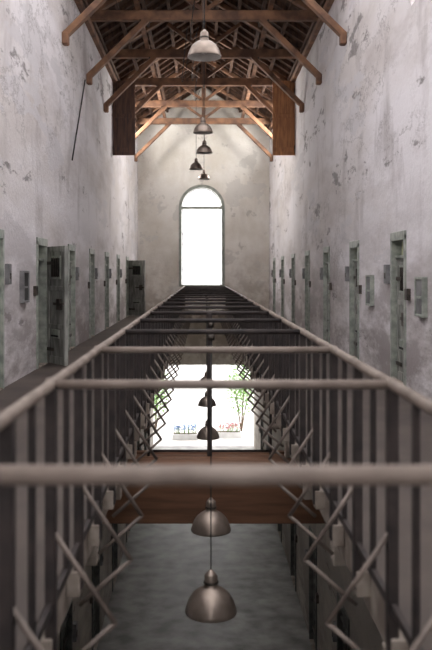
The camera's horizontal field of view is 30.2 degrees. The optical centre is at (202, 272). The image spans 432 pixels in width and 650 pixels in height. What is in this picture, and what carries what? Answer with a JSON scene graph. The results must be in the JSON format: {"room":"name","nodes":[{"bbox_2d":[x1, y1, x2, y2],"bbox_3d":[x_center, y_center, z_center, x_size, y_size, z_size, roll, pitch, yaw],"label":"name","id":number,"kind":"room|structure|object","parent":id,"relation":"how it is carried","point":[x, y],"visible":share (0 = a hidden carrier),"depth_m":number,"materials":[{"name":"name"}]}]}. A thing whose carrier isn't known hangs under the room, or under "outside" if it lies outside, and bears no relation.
{"room":"prison interior","nodes":[
{"label":"prison interior","id":0,"kind":"room"},
{"bbox_2d":[0,0,137,387],"bbox_3d":[-2.800,-2.050,14.000,0.400,7.100,36.000,0,0,0],"label":"wall","id":1,"kind":"structure","parent":0,"point":[86,201],"depth_m":14.01,"materials":[{"name":"paint"}]},
{"bbox_2d":[0,229,11,390],"bbox_3d":[-2.690,0.470,9.990,0.320,2.060,1.280,0,0,0],"label":"door","id":2,"kind":"structure","parent":1,"relation":"in","point":[8,267],"depth_m":10.31,"materials":[{"name":"green paint"}]},
{"bbox_2d":[20,271,29,302],"bbox_3d":[-2.567,0.198,11.516,0.065,0.460,0.360,0,0,0],"label":"notice board","id":3,"kind":"object","parent":1,"relation":"attached to","point":[24,275],"visible":1,"depth_m":11.36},
{"bbox_2d":[33,237,67,368],"bbox_3d":[-2.499,0.470,12.890,0.702,2.060,1.280,0,0,0],"label":"door","id":4,"kind":"structure","parent":1,"relation":"in","point":[50,290],"depth_m":12.99,"materials":[{"name":"green paint"}]},
{"bbox_2d":[68,244,78,350],"bbox_3d":[-2.690,0.470,15.790,0.320,2.060,1.280,0,0,0],"label":"door","id":5,"kind":"structure","parent":1,"relation":"in","point":[73,271],"depth_m":16.10,"materials":[{"name":"green paint"}]},
{"bbox_2d":[72,80,85,159],"bbox_3d":[-2.575,-3.221,16.618,0.028,2.009,1.743,0,0,0],"label":"cable","id":6,"kind":"object","parent":1,"relation":"attached to","point":[84,80],"visible":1,"depth_m":16.54,"materials":[{"name":"black"}]},
{"bbox_2d":[88,248,97,338],"bbox_3d":[-2.690,0.470,18.690,0.320,2.060,1.280,0,0,0],"label":"door","id":7,"kind":"structure","parent":1,"relation":"in","point":[93,272],"depth_m":19.01,"materials":[{"name":"green paint"}]},
{"bbox_2d":[104,252,111,329],"bbox_3d":[-2.690,0.470,21.590,0.320,2.060,1.280,0,0,0],"label":"door","id":8,"kind":"structure","parent":1,"relation":"in","point":[108,272],"depth_m":21.90,"materials":[{"name":"green paint"}]},
{"bbox_2d":[116,254,121,322],"bbox_3d":[-2.690,0.470,24.490,0.320,2.060,1.280,0,0,0],"label":"door","id":9,"kind":"structure","parent":1,"relation":"in","point":[119,271],"depth_m":24.81,"materials":[{"name":"green paint"}]},
{"bbox_2d":[113,81,134,154],"bbox_3d":[-2.284,-4.475,23.096,0.648,2.150,0.068,0,0,0],"label":"wooden panel","id":10,"kind":"object","parent":1,"relation":"attached to","point":[124,105],"visible":0.94,"depth_m":23.09,"materials":[{"name":"wood"}]},
{"bbox_2d":[125,256,145,316],"bbox_3d":[-2.573,0.470,27.392,0.892,2.060,0.983,0,0,42],"label":"door","id":11,"kind":"structure","parent":1,"relation":"in","point":[135,280],"depth_m":27.59,"materials":[{"name":"green paint"}]},
{"bbox_2d":[58,408,152,649],"bbox_3d":[-2.500,4.390,14.000,1.000,5.220,36.000,0,0,0],"label":"wall","id":12,"kind":"structure","parent":0,"point":[83,615],"depth_m":15.61,"materials":[{"name":"paint"}]},
{"bbox_2d":[60,598,77,649],"bbox_3d":[-2.090,5.920,11.665,0.320,2.160,1.430,0,0,0],"label":"door","id":13,"kind":"structure","parent":12,"relation":"in","point":[69,629],"depth_m":12.05,"materials":[{"name":"paint"}]},
{"bbox_2d":[90,545,103,649],"bbox_3d":[-2.090,5.920,14.865,0.320,2.160,1.430,0,0,0],"label":"door","id":14,"kind":"structure","parent":12,"relation":"in","point":[95,569],"depth_m":15.25,"materials":[{"name":"paint"}]},
{"bbox_2d":[111,524,117,591],"bbox_3d":[-2.090,5.920,18.065,0.320,2.160,1.430,0,0,0],"label":"door","id":15,"kind":"structure","parent":12,"relation":"in","point":[114,526],"depth_m":18.45,"materials":[{"name":"paint"}]},
{"bbox_2d":[126,524,129,542],"bbox_3d":[-2.090,5.920,21.265,0.320,2.160,1.430,0,0,0],"label":"door","id":16,"kind":"structure","parent":12,"relation":"in","point":[128,531],"depth_m":21.23,"materials":[{"name":"paint"}]},
{"bbox_2d":[144,429,146,449],"bbox_3d":[-2.090,5.920,27.665,0.320,2.160,1.430,0,0,0],"label":"door","id":17,"kind":"structure","parent":12,"relation":"in","point":[145,433],"depth_m":28.06,"materials":[{"name":"paint"}]},
{"bbox_2d":[103,450,325,523],"bbox_3d":[0.025,2.400,9.100,4.050,0.440,1.500,0,0,0],"label":"footbridge","id":18,"kind":"object","parent":12,"relation":"attached to","point":[158,504],"visible":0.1,"depth_m":8.35,"materials":[{"name":"brown wood"}]},
{"bbox_2d":[0,286,431,649],"bbox_3d":[0.080,1.325,15.039,1.588,1.750,26.378,0,0,0],"label":"railing","id":19,"kind":"object","parent":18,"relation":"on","point":[273,347],"visible":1,"depth_m":3.97,"materials":[{"name":"grey metal"}]},
{"bbox_2d":[200,301,212,379],"bbox_3d":[0.080,1.560,18.895,0.365,2.120,0.365,0,0,0],"label":"pendant lamp","id":20,"kind":"object","parent":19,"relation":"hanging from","point":[205,373],"visible":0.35,"depth_m":18.89,"materials":[{"name":"metal"}]},
{"bbox_2d":[198,298,215,406],"bbox_3d":[0.080,1.560,15.805,0.365,2.120,0.365,0,0,0],"label":"pendant lamp","id":21,"kind":"object","parent":19,"relation":"hanging from","point":[203,401],"visible":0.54,"depth_m":15.70,"materials":[{"name":"metal"}]},
{"bbox_2d":[197,304,218,439],"bbox_3d":[0.080,1.560,12.715,0.365,2.120,0.365,0,0,0],"label":"pendant lamp","id":22,"kind":"object","parent":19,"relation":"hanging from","point":[202,434],"visible":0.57,"depth_m":12.61,"materials":[{"name":"metal"}]},
{"bbox_2d":[185,334,236,622],"bbox_3d":[0.065,1.635,6.535,0.426,2.270,0.426,0,0,0],"label":"pendant lamp","id":23,"kind":"object","parent":19,"relation":"hanging from","point":[210,602],"visible":1,"depth_m":6.45,"materials":[{"name":"metal"}]},
{"bbox_2d":[191,323,230,536],"bbox_3d":[0.080,1.550,8.080,0.406,2.100,0.406,0,0,0],"label":"pendant lamp","id":24,"kind":"object","parent":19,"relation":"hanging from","point":[201,523],"visible":0.81,"depth_m":7.97,"materials":[{"name":"metal"}]},
{"bbox_2d":[138,88,268,443],"bbox_3d":[0.025,-0.285,32.200,6.050,14.570,0.400,0,0,0],"label":"wall","id":25,"kind":"structure","parent":0,"point":[237,168],"depth_m":32.00,"materials":[{"name":"paint"}]},
{"bbox_2d":[179,185,224,286],"bbox_3d":[-0.050,-1.470,32.110,1.860,4.160,0.180,0,0,0],"label":"window","id":26,"kind":"structure","parent":25,"relation":"in","point":[215,192],"depth_m":32.04,"materials":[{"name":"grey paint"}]},
{"bbox_2d":[120,30,286,113],"bbox_3d":[0.025,-5.810,24.100,5.320,3.180,0.200,0,0,0],"label":"roof truss","id":27,"kind":"object","parent":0,"point":[159,83],"depth_m":24.02,"materials":[{"name":"brown wood"}]},
{"bbox_2d":[134,86,272,161],"bbox_3d":[0.025,-5.810,30.300,5.320,3.180,0.200,0,0,0],"label":"roof truss","id":28,"kind":"object","parent":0,"point":[141,120],"depth_m":30.22,"materials":[{"name":"brown wood"}]},
{"bbox_2d":[82,0,325,128],"bbox_3d":[0.025,-6.580,13.985,5.811,1.992,36.030,0,0,0],"label":"roof","id":29,"kind":"structure","parent":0,"point":[166,94],"depth_m":23.25,"materials":[{"name":"brown wood"}]},
{"bbox_2d":[182,0,199,100],"bbox_3d":[-0.300,-5.019,19.450,0.416,0.972,9.309,0,0,0],"label":"wire","id":30,"kind":"object","parent":29,"relation":"hanging from","point":[194,0],"visible":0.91,"depth_m":18.37,"materials":[{"name":"black metal"}]},
{"bbox_2d":[189,158,202,169],"bbox_3d":[-0.180,-4.180,21.000,0.365,2.920,0.365,0,0,0],"label":"pendant lamp","id":31,"kind":"object","parent":29,"relation":"hanging from","point":[194,166],"visible":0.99,"depth_m":20.90,"materials":[{"name":"metal"}]},
{"bbox_2d":[193,117,212,134],"bbox_3d":[0.000,-4.115,14.800,0.365,3.050,0.365,0,0,0],"label":"pendant lamp","id":32,"kind":"object","parent":29,"relation":"hanging from","point":[202,128],"visible":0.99,"depth_m":14.72,"materials":[{"name":"metal"}]},
{"bbox_2d":[187,0,220,61],"bbox_3d":[0.015,-3.980,8.600,0.365,3.320,0.365,0,0,0],"label":"pendant lamp","id":33,"kind":"object","parent":29,"relation":"hanging from","point":[203,50],"visible":1,"depth_m":8.55,"materials":[{"name":"metal"}]},
{"bbox_2d":[196,21,211,153],"bbox_3d":[0.030,-4.160,17.900,0.365,2.960,0.365,0,0,0],"label":"pendant lamp","id":34,"kind":"object","parent":29,"relation":"hanging from","point":[203,149],"visible":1,"depth_m":17.87,"materials":[{"name":"metal"}]},
{"bbox_2d":[198,86,209,179],"bbox_3d":[0.030,-4.230,24.100,0.365,2.820,0.365,0,0,0],"label":"pendant lamp","id":35,"kind":"object","parent":29,"relation":"hanging from","point":[203,176],"visible":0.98,"depth_m":24.00,"materials":[{"name":"metal"}]},
{"bbox_2d":[87,0,320,115],"bbox_3d":[0.025,-6.640,23.950,6.050,2.080,16.900,0,0,0],"label":"ceiling","id":36,"kind":"structure","parent":0,"point":[88,1],"depth_m":21.93,"materials":[{"name":"brown wood"}]},
{"bbox_2d":[74,0,333,135],"bbox_3d":[0.025,-5.730,14.000,5.250,0.460,36.000,0,0,0],"label":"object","id":37,"kind":"object","parent":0,"point":[80,5],"depth_m":19.71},
{"bbox_2d":[86,0,321,84],"bbox_3d":[0.025,-5.810,17.900,5.320,3.180,0.200,0,0,0],"label":"roof truss","id":38,"kind":"object","parent":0,"point":[306,14],"depth_m":17.82,"materials":[{"name":"brown wood"}]},
{"bbox_2d":[104,0,303,112],"bbox_3d":[0.025,-5.810,21.000,5.320,3.180,0.200,0,0,0],"label":"roof truss","id":39,"kind":"object","parent":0,"point":[151,54],"depth_m":20.92,"materials":[{"name":"brown wood"}]},
{"bbox_2d":[135,61,272,139],"bbox_3d":[0.025,-5.810,27.200,5.320,3.180,0.200,0,0,0],"label":"roof truss","id":40,"kind":"object","parent":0,"point":[163,104],"depth_m":27.12,"materials":[{"name":"brown wood"}]},
{"bbox_2d":[97,446,311,649],"bbox_3d":[0.025,7.100,14.000,6.050,0.200,36.800,0,0,0],"label":"floor","id":41,"kind":"structure","parent":0,"point":[149,598],"depth_m":17.64,"materials":[{"name":"concrete"}]},
{"bbox_2d":[62,0,346,45],"bbox_3d":[0.025,-5.810,14.800,5.320,3.180,0.200,0,0,0],"label":"roof truss","id":42,"kind":"object","parent":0,"point":[95,5],"depth_m":14.72,"materials":[{"name":"brown wood"}]},
{"bbox_2d":[0,311,431,649],"bbox_3d":[0.025,1.720,14.000,6.050,0.440,36.000,0,0,0],"label":"floor","id":43,"kind":"structure","parent":0,"point":[342,556],"depth_m":5.47,"materials":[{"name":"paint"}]},
{"bbox_2d":[254,390,383,649],"bbox_3d":[2.550,4.390,14.000,1.000,5.220,36.000,0,0,0],"label":"wall","id":44,"kind":"structure","parent":0,"point":[364,632],"depth_m":13.50,"materials":[{"name":"paint"}]},
{"bbox_2d":[259,412,263,449],"bbox_3d":[2.140,5.920,27.665,0.320,2.160,1.430,0,0,0],"label":"door","id":45,"kind":"structure","parent":44,"relation":"in","point":[260,430],"depth_m":28.06,"materials":[{"name":"paint"}]},
{"bbox_2d":[278,524,281,542],"bbox_3d":[2.140,5.920,21.265,0.320,2.160,1.430,0,0,0],"label":"door","id":46,"kind":"structure","parent":44,"relation":"in","point":[279,525],"depth_m":21.44,"materials":[{"name":"paint"}]},
{"bbox_2d":[290,524,297,591],"bbox_3d":[2.140,5.920,18.065,0.320,2.160,1.430,0,0,0],"label":"door","id":47,"kind":"structure","parent":44,"relation":"in","point":[293,536],"depth_m":18.45,"materials":[{"name":"paint"}]},
{"bbox_2d":[305,526,318,649],"bbox_3d":[2.140,5.920,14.865,0.320,2.160,1.430,0,0,0],"label":"door","id":48,"kind":"structure","parent":44,"relation":"in","point":[313,594],"depth_m":15.24,"materials":[{"name":"paint"}]},
{"bbox_2d":[331,592,349,649],"bbox_3d":[2.140,5.920,11.665,0.320,2.160,1.430,0,0,0],"label":"door","id":49,"kind":"structure","parent":44,"relation":"in","point":[343,621],"depth_m":12.04,"materials":[{"name":"paint"}]},
{"bbox_2d":[269,0,431,399],"bbox_3d":[2.850,-2.050,14.000,0.400,7.100,36.000,0,0,0],"label":"wall","id":50,"kind":"structure","parent":0,"point":[360,168],"depth_m":13.05,"materials":[{"name":"paint"}]},
{"bbox_2d":[271,258,275,312],"bbox_3d":[2.740,0.470,29.680,0.320,2.060,1.280,0,0,0],"label":"door","id":51,"kind":"structure","parent":50,"relation":"in","point":[273,270],"depth_m":30.00,"materials":[{"name":"green paint"}]},
{"bbox_2d":[279,256,284,317],"bbox_3d":[2.740,0.470,26.540,0.320,2.060,1.280,0,0,0],"label":"door","id":52,"kind":"structure","parent":50,"relation":"in","point":[281,271],"depth_m":26.86,"materials":[{"name":"green paint"}]},
{"bbox_2d":[273,81,294,154],"bbox_3d":[2.334,-4.475,23.096,0.648,2.150,0.068,0,0,0],"label":"wooden panel","id":53,"kind":"object","parent":50,"relation":"attached to","point":[283,105],"visible":0.87,"depth_m":23.09,"materials":[{"name":"wood"}]},
{"bbox_2d":[289,254,295,323],"bbox_3d":[2.740,0.470,23.400,0.320,2.060,1.280,0,0,0],"label":"door","id":54,"kind":"structure","parent":50,"relation":"in","point":[292,270],"depth_m":23.72,"materials":[{"name":"green paint"}]},
{"bbox_2d":[302,250,310,331],"bbox_3d":[2.740,0.470,20.260,0.320,2.060,1.280,0,0,0],"label":"door","id":55,"kind":"structure","parent":50,"relation":"in","point":[305,271],"depth_m":20.58,"materials":[{"name":"green paint"}]},
{"bbox_2d":[320,246,331,342],"bbox_3d":[2.740,0.470,17.120,0.320,2.060,1.280,0,0,0],"label":"door","id":56,"kind":"structure","parent":50,"relation":"in","point":[325,271],"depth_m":17.43,"materials":[{"name":"green paint"}]},
{"bbox_2d":[345,240,361,358],"bbox_3d":[2.740,0.470,13.980,0.320,2.060,1.280,0,0,0],"label":"door","id":57,"kind":"structure","parent":50,"relation":"in","point":[351,271],"depth_m":14.29,"materials":[{"name":"green paint"}]},
{"bbox_2d":[366,275,373,305],"bbox_3d":[2.618,0.270,12.548,0.065,0.480,0.360,0,0,0],"label":"notice board","id":58,"kind":"object","parent":50,"relation":"attached to","point":[369,278],"visible":1,"depth_m":12.37,"materials":[{"name":"green paint"}]},
{"bbox_2d":[384,230,410,385],"bbox_3d":[2.740,0.470,10.840,0.320,2.060,1.280,0,0,0],"label":"door","id":59,"kind":"structure","parent":50,"relation":"in","point":[394,273],"depth_m":11.11,"materials":[{"name":"green paint"}]},
{"bbox_2d":[414,277,427,317],"bbox_3d":[2.618,0.287,9.614,0.065,0.480,0.360,0,0,0],"label":"hatch","id":60,"kind":"object","parent":50,"relation":"attached to","point":[420,283],"visible":1,"depth_m":9.52,"materials":[{"name":"green paint"}]},
{"label":"outside","id":61,"kind":"structure","parent":0,"visible":0},
{"bbox_2d":[154,365,253,445],"bbox_3d":[0.000,7.160,51.200,60.000,0.280,37.600,0,0,0],"label":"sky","id":62,"kind":"structure","parent":61,"point":[184,408],"depth_m":40.72,"materials":[{"name":"white"}]},
{"bbox_2d":[154,373,170,429],"bbox_3d":[-2.112,5.388,35.046,1.532,3.338,1.472,0,0,0],"label":"shrub","id":63,"kind":"object","parent":62,"relation":"on","point":[164,394],"visible":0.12,"depth_m":34.94,"materials":[{"name":"green plant"}]},
{"bbox_2d":[172,424,197,439],"bbox_3d":[-0.750,6.707,33.775,1.100,0.686,0.350,0,0,0],"label":"flower planter","id":64,"kind":"object","parent":62,"relation":"on","point":[175,436],"visible":1,"depth_m":33.63,"materials":[{"name":"concrete"}]},
{"bbox_2d":[217,422,241,437],"bbox_3d":[1.100,6.707,34.175,1.100,0.686,0.350,0,0,0],"label":"flower planter","id":65,"kind":"object","parent":62,"relation":"on","point":[222,434],"visible":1,"depth_m":34.02,"materials":[{"name":"concrete"}]},
{"bbox_2d":[224,365,253,431],"bbox_3d":[1.698,5.361,35.507,1.530,3.392,1.548,0,0,0],"label":"shrub","id":66,"kind":"object","parent":62,"relation":"on","point":[235,374],"visible":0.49,"depth_m":35.40,"materials":[{"name":"green plant"}]}
]}

